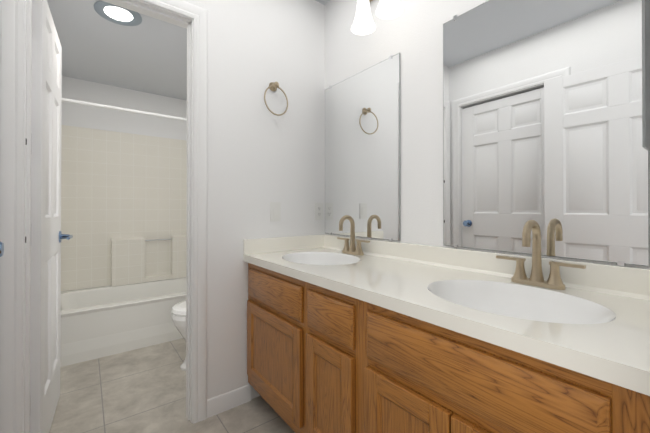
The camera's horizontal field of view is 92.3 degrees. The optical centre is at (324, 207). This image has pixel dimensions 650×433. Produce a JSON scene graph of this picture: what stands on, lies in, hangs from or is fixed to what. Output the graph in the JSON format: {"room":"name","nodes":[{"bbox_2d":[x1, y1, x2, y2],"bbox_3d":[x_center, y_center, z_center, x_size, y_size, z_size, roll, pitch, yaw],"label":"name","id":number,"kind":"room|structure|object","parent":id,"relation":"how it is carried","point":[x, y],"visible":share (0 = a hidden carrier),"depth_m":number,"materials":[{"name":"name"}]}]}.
{"room":"bathroom","nodes":[
{"label":"bathroom","id":0,"kind":"room"},
{"bbox_2d":[0,242,3,256],"bbox_3d":[-0.931,0.071,0.771,0.102,2.028,0.769,0,0,-37],"label":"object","id":1,"kind":"structure","parent":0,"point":[1,248],"depth_m":1.04,"materials":[{"name":"blue metal"}]},
{"bbox_2d":[47,0,186,100],"bbox_3d":[-1.261,-1.183,2.484,1.790,0.060,1.915,0,0,-37],"label":"ceiling","id":2,"kind":"structure","parent":0,"point":[148,54],"depth_m":2.30,"materials":[{"name":"white paint"}]},
{"bbox_2d":[94,0,141,25],"bbox_3d":[-1.232,-1.151,1.863,0.240,0.010,0.240,0,0,-37],"label":"recessed light","id":3,"kind":"object","parent":2,"relation":"in","point":[115,14],"visible":0.92,"depth_m":1.86,"materials":[{"name":"grey glass"}]},
{"bbox_2d":[61,76,186,291],"bbox_3d":[-1.855,-0.130,3.154,1.670,2.470,0.120,0,0,-37],"label":"wall","id":4,"kind":"structure","parent":0,"point":[80,115],"depth_m":3.00,"materials":[{"name":"white paint"}]},
{"bbox_2d":[61,125,186,290],"bbox_3d":[-1.542,0.009,2.845,1.548,1.454,0.749,0,0,-37],"label":"shower surround","id":5,"kind":"structure","parent":4,"relation":"attached to","point":[123,206],"depth_m":2.97,"materials":[{"name":"tile"}]},
{"bbox_2d":[49,338,294,432],"bbox_3d":[-0.695,1.128,1.735,1.790,0.060,3.775,0,0,-37],"label":"floor","id":6,"kind":"structure","parent":0,"point":[141,390],"depth_m":1.75,"materials":[{"name":"tile"}]},
{"bbox_2d":[60,277,185,366],"bbox_3d":[-1.538,0.921,2.835,1.542,0.365,0.757,0,0,-37],"label":"bathtub","id":7,"kind":"object","parent":6,"relation":"on","point":[100,322],"visible":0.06,"depth_m":2.43,"materials":[{"name":"white ceramic"}]},
{"bbox_2d":[171,300,185,370],"bbox_3d":[-0.702,0.709,2.333,0.816,0.785,0.450,0,0,-37],"label":"toilet","id":8,"kind":"object","parent":6,"relation":"on","point":[178,313],"visible":0.06,"depth_m":2.07,"materials":[{"name":"white ceramic"}]},
{"bbox_2d":[247,263,649,432],"bbox_3d":[0.268,0.696,1.284,0.565,0.800,1.629,0,0,-37],"label":"bathroom vanity","id":9,"kind":"object","parent":6,"relation":"on","point":[321,359],"visible":0.77,"depth_m":0.92,"materials":[{"name":"brown wood"}]},
{"bbox_2d":[243,234,649,395],"bbox_3d":[0.267,0.290,1.282,0.576,0.223,1.636,0,0,-37],"label":"countertop","id":10,"kind":"structure","parent":9,"relation":"on","point":[592,319],"depth_m":0.97,"materials":[{"name":"white stone"}]},
{"bbox_2d":[337,215,369,254],"bbox_3d":[0.128,0.155,1.756,0.126,0.220,0.258,0,0,-37],"label":"faucet","id":11,"kind":"object","parent":10,"relation":"on","point":[352,249],"visible":1,"depth_m":1.76,"materials":[{"name":"brown metal"}]},
{"bbox_2d":[496,220,585,289],"bbox_3d":[0.685,0.151,1.030,0.126,0.220,0.258,0,0,-37],"label":"faucet","id":12,"kind":"object","parent":10,"relation":"on","point":[553,281],"visible":1,"depth_m":1.04,"materials":[{"name":"brown metal"}]},
{"bbox_2d":[183,0,324,398],"bbox_3d":[-0.647,-0.137,1.679,1.550,2.470,0.100,0,0,-37],"label":"wall","id":13,"kind":"structure","parent":0,"point":[260,156],"depth_m":1.79,"materials":[{"name":"white paint"}]},
{"bbox_2d":[30,0,72,432],"bbox_3d":[-1.377,0.075,1.569,0.160,2.028,0.611,0,0,-37],"label":"bathroom door","id":14,"kind":"structure","parent":13,"relation":"in","point":[47,236],"depth_m":1.40,"materials":[{"name":"white paint"}]},
{"bbox_2d":[0,0,207,432],"bbox_3d":[-0.953,0.032,1.441,0.766,2.130,0.129,0,0,-37],"label":"door frame","id":15,"kind":"structure","parent":13,"relation":"attached to","point":[11,168],"depth_m":1.24,"materials":[{"name":"white paint"}]},
{"bbox_2d":[207,384,250,417],"bbox_3d":[-0.519,1.053,1.700,0.244,0.090,0.013,0,0,-37],"label":"baseboard","id":16,"kind":"structure","parent":13,"relation":"attached to","point":[218,404],"depth_m":1.69,"materials":[{"name":"white paint"}]},
{"bbox_2d":[270,202,280,220],"bbox_3d":[-0.297,0.028,1.877,0.070,0.115,0.010,0,0,-37],"label":"switch plate","id":17,"kind":"object","parent":13,"relation":"attached to","point":[275,211],"visible":1,"depth_m":1.87,"materials":[{"name":"white plastic"}]},
{"bbox_2d":[264,82,287,115],"bbox_3d":[-0.295,-0.645,1.850,0.173,0.209,0.061,0,0,-37],"label":"towel ring","id":18,"kind":"object","parent":13,"relation":"attached to","point":[273,86],"visible":1,"depth_m":1.84,"materials":[{"name":"brown metal"}]},
{"bbox_2d":[314,203,322,219],"bbox_3d":[-0.039,0.028,2.076,0.070,0.115,0.007,0,0,-37],"label":"electrical outlet plate","id":19,"kind":"object","parent":13,"relation":"attached to","point":[318,211],"visible":1,"depth_m":2.07,"materials":[{"name":"white plastic"}]},
{"bbox_2d":[315,0,329,4],"bbox_3d":[-0.112,-1.406,0.988,1.790,0.060,1.860,0,0,-37],"label":"ceiling","id":20,"kind":"structure","parent":0,"point":[324,2],"depth_m":2.08,"materials":[{"name":"white paint"}]},
{"bbox_2d":[325,0,649,268],"bbox_3d":[-0.032,-0.134,2.249,0.120,2.470,3.775,0,0,-37],"label":"wall","id":21,"kind":"structure","parent":0,"point":[412,34],"depth_m":1.54,"materials":[{"name":"white paint"}]},
{"bbox_2d":[325,53,399,240],"bbox_3d":[0.192,-0.310,1.849,0.008,0.980,0.630,0,0,-37],"label":"mirror","id":22,"kind":"object","parent":21,"relation":"attached to","point":[362,149],"visible":1,"depth_m":1.79,"materials":[{"name":"grey mirror"}]},
{"bbox_2d":[351,0,402,34],"bbox_3d":[0.282,-1.099,1.577,0.202,0.338,0.456,0,0,-37],"label":"sconce","id":23,"kind":"object","parent":21,"relation":"attached to","point":[363,23],"visible":1,"depth_m":1.58,"materials":[{"name":"white glass"}]},
{"bbox_2d":[443,0,649,266],"bbox_3d":[0.730,-0.329,1.149,0.008,1.012,0.646,0,0,-37],"label":"mirror","id":24,"kind":"object","parent":21,"relation":"attached to","point":[542,113],"visible":0.98,"depth_m":1.08,"materials":[{"name":"grey mirror"}]},
{"bbox_2d":[642,0,649,151],"bbox_3d":[0.881,-0.541,0.852,0.129,0.770,0.006,0,0,-37],"label":"mirror","id":25,"kind":"object","parent":21,"relation":"attached to","point":[646,74],"visible":1,"depth_m":0.82,"materials":[{"name":"grey mirror"}]},
{"bbox_3d":[-1.321,-0.140,1.185,0.120,2.470,3.655,0,0,-37],"label":"wall","id":26,"kind":"structure","parent":0,"visible":0},
{"bbox_2d":[61,98,186,120],"bbox_3d":[-1.326,-0.748,2.567,1.546,0.060,0.060,0,0,-37],"label":"rail","id":27,"kind":"object","parent":26,"relation":"attached to","point":[119,108],"visible":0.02,"depth_m":2.38,"materials":[{"name":"white metal"}]}
]}

